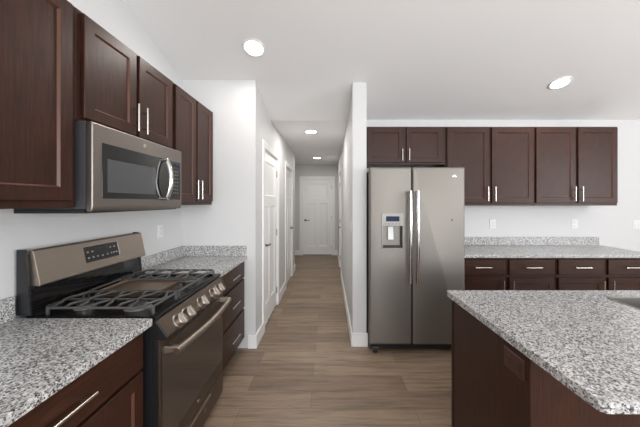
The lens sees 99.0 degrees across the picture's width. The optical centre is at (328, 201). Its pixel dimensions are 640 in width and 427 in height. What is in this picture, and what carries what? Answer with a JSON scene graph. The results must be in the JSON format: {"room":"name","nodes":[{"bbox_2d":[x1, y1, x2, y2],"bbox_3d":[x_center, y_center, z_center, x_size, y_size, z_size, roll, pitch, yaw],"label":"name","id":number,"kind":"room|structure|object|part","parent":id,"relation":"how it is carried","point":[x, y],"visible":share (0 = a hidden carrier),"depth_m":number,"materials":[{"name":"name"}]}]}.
{"room":"kitchen","nodes":[
{"label":"kitchen","id":0,"kind":"room"},
{"bbox_2d":[0,0,181,317],"bbox_3d":[-1.510,-0.361,-0.900,0.120,3.613,7.400,0,0,0],"label":"wall","id":1,"kind":"structure","parent":0,"point":[27,232],"depth_m":1.75,"materials":[{"name":"white paint"}]},
{"bbox_2d":[0,297,14,323],"bbox_3d":[-1.438,0.481,0.832,0.020,0.100,0.823,0,0,0],"label":"backsplash","id":2,"kind":"structure","parent":1,"relation":"attached to","point":[7,305],"depth_m":1.21,"materials":[{"name":"stone"}]},
{"bbox_2d":[0,0,74,208],"bbox_3d":[-1.274,-0.432,0.852,0.346,0.915,0.783,0,0,0],"label":"upper cabinet","id":3,"kind":"object","parent":1,"relation":"attached to","point":[37,37],"visible":1,"depth_m":1.07,"materials":[{"name":"brown wood"}]},
{"bbox_2d":[75,7,171,147],"bbox_3d":[-1.274,-0.633,1.627,0.346,0.513,0.765,0,0,0],"label":"upper cabinet","id":4,"kind":"object","parent":1,"relation":"attached to","point":[116,88],"visible":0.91,"depth_m":1.48,"materials":[{"name":"brown wood"}]},
{"bbox_2d":[14,121,180,213],"bbox_3d":[-1.235,-0.160,1.629,0.424,0.426,0.758,0,0,0],"label":"microwave","id":5,"kind":"object","parent":4,"relation":"attached to","point":[116,170],"visible":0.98,"depth_m":1.42,"materials":[{"name":"grey metal"}]},
{"bbox_3d":[-1.099,-0.163,1.629,0.032,0.418,0.758,0,0,0],"label":"door","id":6,"kind":"part","parent":5,"relation":"part of","materials":[{"name":"metal"}]},
{"bbox_3d":[-1.082,-0.150,1.643,0.002,0.266,0.683,0,0,0],"label":"glass","id":7,"kind":"part","parent":5,"relation":"part of","materials":[{"name":"black glass"}]},
{"bbox_3d":[-1.051,-0.149,1.790,0.056,0.279,0.023,0,0,0],"label":"handle","id":8,"kind":"part","parent":5,"relation":"part of","materials":[{"name":"silver metal"}]},
{"bbox_3d":[-1.080,-0.150,1.921,0.001,0.254,0.113,0,0,0],"label":"control panel","id":9,"kind":"part","parent":5,"relation":"part of","materials":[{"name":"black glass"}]},
{"bbox_3d":[-1.147,-0.635,1.443,0.020,0.486,0.346,0,0,0],"label":"door","id":10,"kind":"part","parent":4,"relation":"part of","materials":[{"name":"brown wood"}]},
{"bbox_3d":[-1.119,-0.492,1.589,0.036,0.160,0.012,0,0,0],"label":"handle","id":11,"kind":"part","parent":4,"relation":"part of","materials":[{"name":"silver metal"}]},
{"bbox_3d":[-1.119,-0.492,1.665,0.036,0.160,0.012,0,0,0],"label":"handle","id":12,"kind":"part","parent":4,"relation":"part of","materials":[{"name":"silver metal"}]},
{"bbox_3d":[-1.147,-0.635,1.812,0.020,0.486,0.346,0,0,0],"label":"door","id":13,"kind":"part","parent":4,"relation":"part of","materials":[{"name":"brown wood"}]},
{"bbox_2d":[157,224,162,237],"bbox_3d":[-1.445,0.250,2.345,0.010,0.115,0.075,0,0,0],"label":"wall outlet","id":14,"kind":"object","parent":1,"relation":"attached to","point":[159,227],"visible":1,"depth_m":2.33,"materials":[{"name":"white plastic"}]},
{"bbox_2d":[141,246,182,269],"bbox_3d":[-1.438,0.481,2.348,0.020,0.100,0.659,0,0,0],"label":"backsplash","id":15,"kind":"structure","parent":1,"relation":"attached to","point":[147,262],"depth_m":2.33,"materials":[{"name":"stone"}]},
{"bbox_2d":[172,82,212,204],"bbox_3d":[-1.274,-0.432,2.353,0.346,0.915,0.683,0,0,0],"label":"upper cabinet","id":16,"kind":"object","parent":1,"relation":"attached to","point":[192,122],"visible":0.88,"depth_m":2.29,"materials":[{"name":"brown wood"}]},
{"bbox_3d":[-1.147,-0.442,2.187,0.020,0.873,0.310,0,0,0],"label":"door","id":17,"kind":"part","parent":16,"relation":"part of","materials":[{"name":"brown wood"}]},
{"bbox_3d":[-1.147,-0.442,2.520,0.020,0.873,0.310,0,0,0],"label":"door","id":18,"kind":"part","parent":16,"relation":"part of","materials":[{"name":"brown wood"}]},
{"bbox_2d":[182,80,257,347],"bbox_3d":[-1.089,0.120,2.750,0.723,2.650,0.100,0,0,0],"label":"wall","id":19,"kind":"structure","parent":0,"point":[231,219],"depth_m":2.70,"materials":[{"name":"white paint"}]},
{"bbox_2d":[183,246,245,255],"bbox_3d":[-1.131,0.481,2.688,0.633,0.100,0.020,0,0,0],"label":"backsplash","id":20,"kind":"structure","parent":19,"relation":"attached to","point":[187,250],"depth_m":2.68,"materials":[{"name":"stone"}]},
{"bbox_2d":[248,335,256,348],"bbox_3d":[-0.756,1.377,2.692,0.088,0.135,0.015,0,0,0],"label":"baseboard","id":21,"kind":"structure","parent":19,"relation":"attached to","point":[252,339],"depth_m":2.69,"materials":[{"name":"white"}]},
{"bbox_2d":[258,88,294,328],"bbox_3d":[-1.514,0.134,4.300,1.573,2.623,3.000,0,0,0],"label":"wall","id":22,"kind":"structure","parent":0,"point":[267,131],"depth_m":3.51,"materials":[{"name":"white paint"}]},
{"bbox_2d":[265,152,276,324],"bbox_3d":[-0.727,0.423,3.450,0.094,2.020,0.786,0,0,0],"label":"door","id":23,"kind":"structure","parent":22,"relation":"in","point":[270,162],"depth_m":3.45,"materials":[{"name":"white paint"}]},
{"bbox_2d":[262,139,279,334],"bbox_3d":[-0.773,0.383,3.445,0.128,2.125,0.960,0,0,0],"label":"trim","id":24,"kind":"structure","parent":22,"relation":"attached to","point":[266,147],"depth_m":3.37,"materials":[{"name":"white wood"}]},
{"bbox_2d":[256,264,295,346],"bbox_3d":[-0.720,1.377,4.258,0.015,0.135,3.115,0,0,0],"label":"baseboard","id":25,"kind":"structure","parent":22,"relation":"attached to","point":[259,333],"depth_m":2.92,"materials":[{"name":"white"}]},
{"bbox_2d":[285,161,292,287],"bbox_3d":[-0.773,0.383,4.950,0.128,2.125,0.910,0,0,0],"label":"trim","id":26,"kind":"structure","parent":22,"relation":"attached to","point":[288,166],"depth_m":4.57,"materials":[{"name":"white wood"}]},
{"bbox_2d":[287,169,292,281],"bbox_3d":[-0.727,0.423,4.945,0.094,2.020,0.736,0,0,0],"label":"door","id":27,"kind":"structure","parent":22,"relation":"in","point":[289,227],"depth_m":5.05,"materials":[{"name":"white paint"}]},
{"bbox_2d":[295,165,337,249],"bbox_3d":[-1.012,0.216,7.495,2.777,2.458,0.110,0,0,0],"label":"wall","id":28,"kind":"structure","parent":0,"point":[300,170],"depth_m":7.44,"materials":[{"name":"white paint"}]},
{"bbox_2d":[295,250,336,254],"bbox_3d":[-1.039,1.377,7.433,2.522,0.135,0.015,0,0,0],"label":"baseboard","id":29,"kind":"structure","parent":28,"relation":"attached to","point":[297,252],"depth_m":7.42,"materials":[{"name":"white wood"}]},
{"bbox_2d":[303,180,331,253],"bbox_3d":[-0.317,0.413,7.440,0.787,2.040,0.094,0,0,0],"label":"door","id":30,"kind":"structure","parent":28,"relation":"in","point":[317,216],"depth_m":7.45,"materials":[{"name":"white paint"}]},
{"bbox_2d":[300,176,334,254],"bbox_3d":[-0.322,0.372,7.486,0.961,2.145,0.128,0,0,0],"label":"trim","id":31,"kind":"structure","parent":28,"relation":"attached to","point":[302,178],"depth_m":7.42,"materials":[{"name":"white wood"}]},
{"bbox_2d":[203,254,450,426],"bbox_3d":[1.975,1.495,1.420,8.750,0.100,12.340,0,0,0],"label":"floor","id":32,"kind":"structure","parent":0,"point":[304,370],"depth_m":2.29,"materials":[{"name":"brown wood"}]},
{"bbox_2d":[8,332,142,426],"bbox_3d":[-1.121,1.004,0.849,0.653,0.882,0.778,0,0,0],"label":"base cabinet","id":33,"kind":"object","parent":32,"relation":"on","point":[110,393],"visible":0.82,"depth_m":1.01,"materials":[{"name":"brown wood"}]},
{"bbox_3d":[-0.812,0.658,0.847,0.036,0.012,0.190,0,0,0],"label":"handle","id":34,"kind":"part","parent":33,"relation":"part of","materials":[{"name":"silver metal"}]},
{"bbox_2d":[0,297,152,426],"bbox_3d":[-1.125,0.497,0.835,0.645,0.132,0.830,0,0,0],"label":"countertop","id":35,"kind":"structure","parent":33,"relation":"on","point":[39,357],"depth_m":0.98,"materials":[{"name":"stone"}]},
{"bbox_3d":[-0.840,1.042,1.038,0.020,0.575,0.369,0,0,0],"label":"door","id":36,"kind":"part","parent":33,"relation":"part of","materials":[{"name":"brown wood"}]},
{"bbox_2d":[16,232,231,426],"bbox_3d":[-1.059,0.833,1.632,0.758,1.225,0.756,0,0,0],"label":"gas range","id":37,"kind":"object","parent":32,"relation":"on","point":[182,369],"visible":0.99,"depth_m":1.46,"materials":[{"name":"grey metal"}]},
{"bbox_3d":[-1.240,0.529,1.389,0.092,0.014,0.092,0,0,0],"label":"burner","id":38,"kind":"part","parent":37,"relation":"part of","materials":[{"name":"grey metal"}]},
{"bbox_2d":[26,273,220,320],"bbox_3d":[-1.093,0.538,1.632,0.593,0.028,0.756,0,0,0],"label":"cooktop","id":39,"kind":"object","parent":37,"relation":"in","point":[161,312],"depth_m":1.41,"materials":[{"name":"black metal"}]},
{"bbox_3d":[-0.970,0.529,1.389,0.121,0.014,0.121,0,0,0],"label":"burner","id":40,"kind":"part","parent":37,"relation":"part of","materials":[{"name":"grey metal"}]},
{"bbox_3d":[-0.752,0.699,1.304,0.058,0.035,0.028,0,0,-4],"label":"handle post","id":41,"kind":"part","parent":37,"relation":"part of","materials":[{"name":"metal"}]},
{"bbox_3d":[-0.757,0.600,1.385,0.067,0.074,0.072,0,0,0],"label":"knob","id":42,"kind":"part","parent":37,"relation":"part of","materials":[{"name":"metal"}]},
{"bbox_3d":[-0.796,0.933,1.632,0.033,0.593,0.750,0,0,0],"label":"oven door","id":43,"kind":"part","parent":37,"relation":"part of","materials":[{"name":"metal"}]},
{"bbox_3d":[-0.757,0.600,1.472,0.067,0.074,0.072,0,0,0],"label":"knob","id":44,"kind":"part","parent":37,"relation":"part of","materials":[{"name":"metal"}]},
{"bbox_3d":[-0.781,0.594,1.632,0.065,0.083,0.732,0,0,0],"label":"control panel","id":45,"kind":"part","parent":37,"relation":"part of","materials":[{"name":"metal"}]},
{"bbox_3d":[-0.709,0.704,1.632,0.059,0.033,0.690,0,0,0],"label":"handle","id":46,"kind":"part","parent":37,"relation":"part of","materials":[{"name":"metal"}]},
{"bbox_3d":[-0.757,0.600,1.636,0.067,0.074,0.072,0,0,0],"label":"knob","id":47,"kind":"part","parent":37,"relation":"part of","materials":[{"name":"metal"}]},
{"bbox_3d":[-0.797,1.314,1.632,0.032,0.152,0.750,0,0,0],"label":"storage drawer","id":48,"kind":"part","parent":37,"relation":"part of","materials":[{"name":"metal"}]},
{"bbox_3d":[-0.757,0.600,1.802,0.067,0.074,0.072,0,0,0],"label":"knob","id":49,"kind":"part","parent":37,"relation":"part of","materials":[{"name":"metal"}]},
{"bbox_3d":[-0.757,0.600,1.884,0.067,0.074,0.072,0,0,0],"label":"knob","id":50,"kind":"part","parent":37,"relation":"part of","materials":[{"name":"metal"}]},
{"bbox_3d":[-0.752,0.699,1.960,0.058,0.035,0.028,0,0,-4],"label":"handle post","id":51,"kind":"part","parent":37,"relation":"part of","materials":[{"name":"metal"}]},
{"bbox_2d":[221,262,243,370],"bbox_3d":[-1.121,1.004,2.358,0.653,0.882,0.673,0,0,0],"label":"base cabinet","id":52,"kind":"object","parent":32,"relation":"on","point":[233,315],"visible":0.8,"depth_m":2.37,"materials":[{"name":"brown wood"}]},
{"bbox_2d":[141,246,246,276],"bbox_3d":[-1.127,0.497,2.358,0.642,0.132,0.680,0,0,0],"label":"countertop","id":53,"kind":"structure","parent":52,"relation":"on","point":[222,259],"depth_m":2.44,"materials":[{"name":"stone"}]},
{"bbox_3d":[-0.840,0.657,2.359,0.020,0.160,0.646,0,0,0],"label":"drawer","id":54,"kind":"part","parent":52,"relation":"part of","materials":[{"name":"brown wood"}]},
{"bbox_3d":[-0.840,1.188,2.359,0.020,0.279,0.646,0,0,0],"label":"drawer","id":55,"kind":"part","parent":52,"relation":"part of","materials":[{"name":"brown wood"}]},
{"bbox_3d":[-0.840,0.892,2.359,0.020,0.275,0.646,0,0,0],"label":"drawer","id":56,"kind":"part","parent":52,"relation":"part of","materials":[{"name":"brown wood"}]},
{"bbox_2d":[367,167,463,352],"bbox_3d":[0.836,0.554,2.925,0.902,1.781,0.850,0,0,0],"label":"refrigerator","id":57,"kind":"object","parent":32,"relation":"on","point":[415,215],"visible":0.86,"depth_m":2.58,"materials":[{"name":"grey metal"}]},
{"bbox_3d":[0.584,0.510,2.616,0.397,1.681,0.072,0,0,0],"label":"freezer door","id":58,"kind":"part","parent":57,"relation":"part of","materials":[{"name":"metal"}]},
{"bbox_3d":[0.754,0.325,2.522,0.033,0.861,0.045,0,0,0],"label":"handle","id":59,"kind":"part","parent":57,"relation":"part of","materials":[{"name":"silver metal"}]},
{"bbox_3d":[0.824,0.325,2.522,0.033,0.861,0.045,0,0,0],"label":"handle","id":60,"kind":"part","parent":57,"relation":"part of","materials":[{"name":"silver metal"}]},
{"bbox_3d":[1.038,0.510,2.616,0.497,1.681,0.072,0,0,0],"label":"fridge door","id":61,"kind":"part","parent":57,"relation":"part of","materials":[{"name":"metal"}]},
{"bbox_2d":[464,258,554,289],"bbox_3d":[1.808,1.004,3.056,1.006,0.882,0.643,0,0,0],"label":"base cabinet","id":62,"kind":"object","parent":32,"relation":"on","point":[479,273],"visible":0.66,"depth_m":2.77,"materials":[{"name":"brown wood"}]},
{"bbox_3d":[1.554,0.661,2.752,0.165,0.012,0.036,0,0,0],"label":"handle","id":63,"kind":"part","parent":62,"relation":"part of","materials":[{"name":"silver metal"}]},
{"bbox_3d":[1.554,0.661,2.780,0.463,0.157,0.020,0,0,0],"label":"drawer","id":64,"kind":"part","parent":62,"relation":"part of","materials":[{"name":"brown wood"}]},
{"bbox_3d":[1.554,1.050,2.780,0.463,0.560,0.020,0,0,0],"label":"door","id":65,"kind":"part","parent":62,"relation":"part of","materials":[{"name":"brown wood"}]},
{"bbox_3d":[2.062,0.661,2.780,0.463,0.157,0.020,0,0,0],"label":"drawer","id":66,"kind":"part","parent":62,"relation":"part of","materials":[{"name":"brown wood"}]},
{"bbox_3d":[2.062,1.050,2.780,0.463,0.560,0.020,0,0,0],"label":"door","id":67,"kind":"part","parent":62,"relation":"part of","materials":[{"name":"brown wood"}]},
{"bbox_3d":[2.062,0.661,2.752,0.165,0.012,0.036,0,0,0],"label":"handle","id":68,"kind":"part","parent":62,"relation":"part of","materials":[{"name":"silver metal"}]},
{"bbox_2d":[451,300,639,426],"bbox_3d":[1.690,1.004,1.314,1.919,0.882,0.636,0,0,0],"label":"kitchen island","id":69,"kind":"object","parent":32,"relation":"on","point":[485,392],"visible":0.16,"depth_m":1.18,"materials":[{"name":"brown wood"}]},
{"bbox_3d":[0.744,1.004,1.304,0.018,0.882,0.616,0,0,0],"label":"panel","id":70,"kind":"part","parent":69,"relation":"part of","materials":[{"name":"brown wood"}]},
{"bbox_2d":[504,345,524,381],"bbox_3d":[0.730,0.637,1.082,0.010,0.076,0.118,0,0,0],"label":"island outlet","id":71,"kind":"object","parent":69,"relation":"attached to","point":[512,361],"visible":1,"depth_m":1.07,"materials":[{"name":"brown plastic"}]},
{"bbox_2d":[506,354,510,363],"bbox_3d":[0.728,0.637,1.109,0.003,0.028,0.030,0,0,0],"label":"receptacle","id":72,"kind":"object","parent":71,"relation":"attached to","point":[508,356],"depth_m":1.10,"materials":[{"name":"black"}]},
{"bbox_2d":[514,361,519,372],"bbox_3d":[0.728,0.637,1.055,0.003,0.028,0.030,0,0,0],"label":"receptacle","id":73,"kind":"object","parent":71,"relation":"attached to","point":[516,363],"depth_m":1.06,"materials":[{"name":"black"}]},
{"bbox_2d":[447,290,639,413],"bbox_3d":[1.728,0.547,1.183,2.044,0.032,0.918,0,0,0],"label":"island countertop","id":74,"kind":"structure","parent":69,"relation":"on","point":[588,341],"depth_m":1.11,"materials":[{"name":"stone"}]},
{"bbox_2d":[607,296,639,309],"bbox_3d":[1.923,0.646,1.308,0.781,0.236,0.441,0,0,0],"label":"sink","id":75,"kind":"object","parent":74,"relation":"in","point":[633,301],"visible":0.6,"depth_m":1.51,"materials":[{"name":"metal"}]},
{"bbox_2d":[555,258,639,289],"bbox_3d":[2.816,1.004,3.056,1.005,0.882,0.643,0,0,0],"label":"base cabinet","id":76,"kind":"object","parent":32,"relation":"on","point":[570,273],"visible":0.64,"depth_m":2.77,"materials":[{"name":"brown wood"}]},
{"bbox_2d":[464,237,639,257],"bbox_3d":[2.319,0.497,3.062,2.032,0.132,0.633,0,0,0],"label":"countertop","id":77,"kind":"structure","parent":76,"relation":"on","point":[474,247],"depth_m":3.12,"materials":[{"name":"stone"}]},
{"bbox_3d":[2.562,0.661,2.780,0.462,0.157,0.020,0,0,0],"label":"drawer","id":78,"kind":"part","parent":76,"relation":"part of","materials":[{"name":"brown wood"}]},
{"bbox_3d":[2.562,1.050,2.780,0.462,0.560,0.020,0,0,0],"label":"door","id":79,"kind":"part","parent":76,"relation":"part of","materials":[{"name":"brown wood"}]},
{"bbox_3d":[2.562,0.661,2.752,0.165,0.012,0.036,0,0,0],"label":"handle","id":80,"kind":"part","parent":76,"relation":"part of","materials":[{"name":"silver metal"}]},
{"bbox_3d":[3.069,0.661,2.780,0.462,0.157,0.020,0,0,0],"label":"drawer","id":81,"kind":"part","parent":76,"relation":"part of","materials":[{"name":"brown wood"}]},
{"bbox_3d":[3.069,1.050,2.780,0.462,0.560,0.020,0,0,0],"label":"door","id":82,"kind":"part","parent":76,"relation":"part of","materials":[{"name":"brown wood"}]},
{"bbox_2d":[338,83,366,332],"bbox_3d":[0.306,0.125,5.088,0.139,2.641,4.705,0,0,0],"label":"wall","id":83,"kind":"structure","parent":0,"point":[353,155],"depth_m":2.73,"materials":[{"name":"white paint"}]},
{"bbox_2d":[339,175,340,267],"bbox_3d":[0.237,0.423,5.655,0.094,2.020,0.796,0,0,0],"label":"door","id":84,"kind":"structure","parent":83,"relation":"in","point":[340,175],"depth_m":5.93,"materials":[{"name":"white paint"}]},
{"bbox_2d":[339,166,341,270],"bbox_3d":[0.283,0.383,5.650,0.128,2.125,0.970,0,0,0],"label":"trim","id":85,"kind":"structure","parent":83,"relation":"attached to","point":[340,170],"depth_m":5.18,"materials":[{"name":"white wood"}]},
{"bbox_2d":[337,250,367,346],"bbox_3d":[0.305,1.377,5.080,0.166,0.135,4.720,0,0,0],"label":"baseboard","id":86,"kind":"structure","parent":83,"relation":"attached to","point":[356,339],"depth_m":2.72,"materials":[{"name":"white"}]},
{"bbox_2d":[123,0,639,164],"bbox_3d":[1.975,-1.641,1.420,8.750,1.255,12.340,0,0,0],"label":"ceiling","id":87,"kind":"structure","parent":0,"point":[416,59],"depth_m":2.41,"materials":[{"name":"white paint"}]},
{"bbox_2d":[242,38,265,56],"bbox_3d":[-0.638,-1.307,2.322,0.196,0.056,0.188,0,0,0],"label":"recessed light","id":88,"kind":"object","parent":87,"relation":"in","point":[252,47],"visible":1,"depth_m":2.31,"materials":[{"name":"white plastic"}]},
{"bbox_2d":[304,130,317,133],"bbox_3d":[-0.260,-1.009,3.930,0.195,0.008,0.195,0,0,0],"label":"recessed light","id":89,"kind":"object","parent":87,"relation":"in","point":[305,131],"visible":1,"depth_m":3.90,"materials":[{"name":"white plastic"}]},
{"bbox_2d":[548,76,572,89],"bbox_3d":[2.318,-1.192,2.740,0.196,0.056,0.188,0,0,0],"label":"recessed light","id":90,"kind":"object","parent":87,"relation":"in","point":[561,82],"visible":1,"depth_m":2.73,"materials":[{"name":"white plastic"}]},
{"bbox_2d":[367,120,639,250],"bbox_3d":[3.288,0.203,3.440,5.824,2.484,0.120,0,0,0],"label":"wall","id":91,"kind":"structure","parent":0,"point":[612,225],"depth_m":3.38,"materials":[{"name":"white paint"}]},
{"bbox_2d":[367,127,444,167],"bbox_3d":[0.853,-0.632,3.193,0.905,0.425,0.368,0,0,0],"label":"upper cabinet","id":92,"kind":"object","parent":91,"relation":"attached to","point":[411,147],"visible":0.9,"depth_m":3.05,"materials":[{"name":"brown wood"}]},
{"bbox_3d":[0.633,-0.636,3.055,0.416,0.393,0.020,0,0,0],"label":"door","id":93,"kind":"part","parent":92,"relation":"part of","materials":[{"name":"brown wood"}]},
{"bbox_3d":[1.072,-0.636,3.055,0.416,0.393,0.020,0,0,0],"label":"door","id":94,"kind":"part","parent":92,"relation":"part of","materials":[{"name":"brown wood"}]},
{"bbox_2d":[439,127,533,205],"bbox_3d":[1.804,-0.403,3.193,0.993,0.885,0.368,0,0,0],"label":"upper cabinet","id":95,"kind":"object","parent":91,"relation":"attached to","point":[497,162],"visible":0.96,"depth_m":3.05,"materials":[{"name":"brown wood"}]},
{"bbox_3d":[1.554,-0.411,3.055,0.470,0.843,0.020,0,0,0],"label":"door","id":96,"kind":"part","parent":95,"relation":"part of","materials":[{"name":"brown wood"}]},
{"bbox_3d":[1.843,-0.090,3.027,0.012,0.160,0.036,0,0,0],"label":"handle","id":97,"kind":"part","parent":95,"relation":"part of","materials":[{"name":"silver metal"}]},
{"bbox_3d":[2.053,-0.411,3.055,0.470,0.843,0.020,0,0,0],"label":"door","id":98,"kind":"part","parent":95,"relation":"part of","materials":[{"name":"brown wood"}]},
{"bbox_2d":[490,219,495,228],"bbox_3d":[2.025,0.273,3.375,0.075,0.115,0.010,0,0,0],"label":"wall outlet","id":99,"kind":"object","parent":91,"relation":"attached to","point":[492,221],"visible":1,"depth_m":3.37,"materials":[{"name":"white plastic"}]},
{"bbox_2d":[464,237,598,244],"bbox_3d":[2.314,0.481,3.368,2.022,0.100,0.020,0,0,0],"label":"backsplash","id":100,"kind":"structure","parent":91,"relation":"attached to","point":[467,240],"depth_m":3.36,"materials":[{"name":"stone"}]},
{"bbox_2d":[572,219,577,228],"bbox_3d":[3.040,0.273,3.375,0.075,0.115,0.010,0,0,0],"label":"wall outlet","id":101,"kind":"object","parent":91,"relation":"attached to","point":[574,221],"visible":1,"depth_m":3.37,"materials":[{"name":"white plastic"}]},
{"bbox_2d":[534,127,617,205],"bbox_3d":[2.768,-0.403,3.193,0.933,0.885,0.368,0,0,0],"label":"upper cabinet","id":102,"kind":"object","parent":91,"relation":"attached to","point":[574,166],"visible":0.97,"depth_m":3.05,"materials":[{"name":"brown wood"}]},
{"bbox_3d":[2.534,-0.411,3.055,0.440,0.843,0.020,0,0,0],"label":"door","id":103,"kind":"part","parent":102,"relation":"part of","materials":[{"name":"brown wood"}]},
{"bbox_3d":[2.728,-0.090,3.027,0.012,0.160,0.036,0,0,0],"label":"handle","id":104,"kind":"part","parent":102,"relation":"part of","materials":[{"name":"silver metal"}]},
{"bbox_3d":[3.003,-0.411,3.055,0.440,0.843,0.020,0,0,0],"label":"door","id":105,"kind":"part","parent":102,"relation":"part of","materials":[{"name":"brown wood"}]},
{"bbox_2d":[632,220,639,228],"bbox_3d":[3.810,0.282,3.374,0.118,0.115,0.011,0,0,0],"label":"light switch","id":106,"kind":"object","parent":91,"relation":"attached to","point":[635,223],"visible":1,"depth_m":3.37,"materials":[{"name":"white plastic"}]}
]}

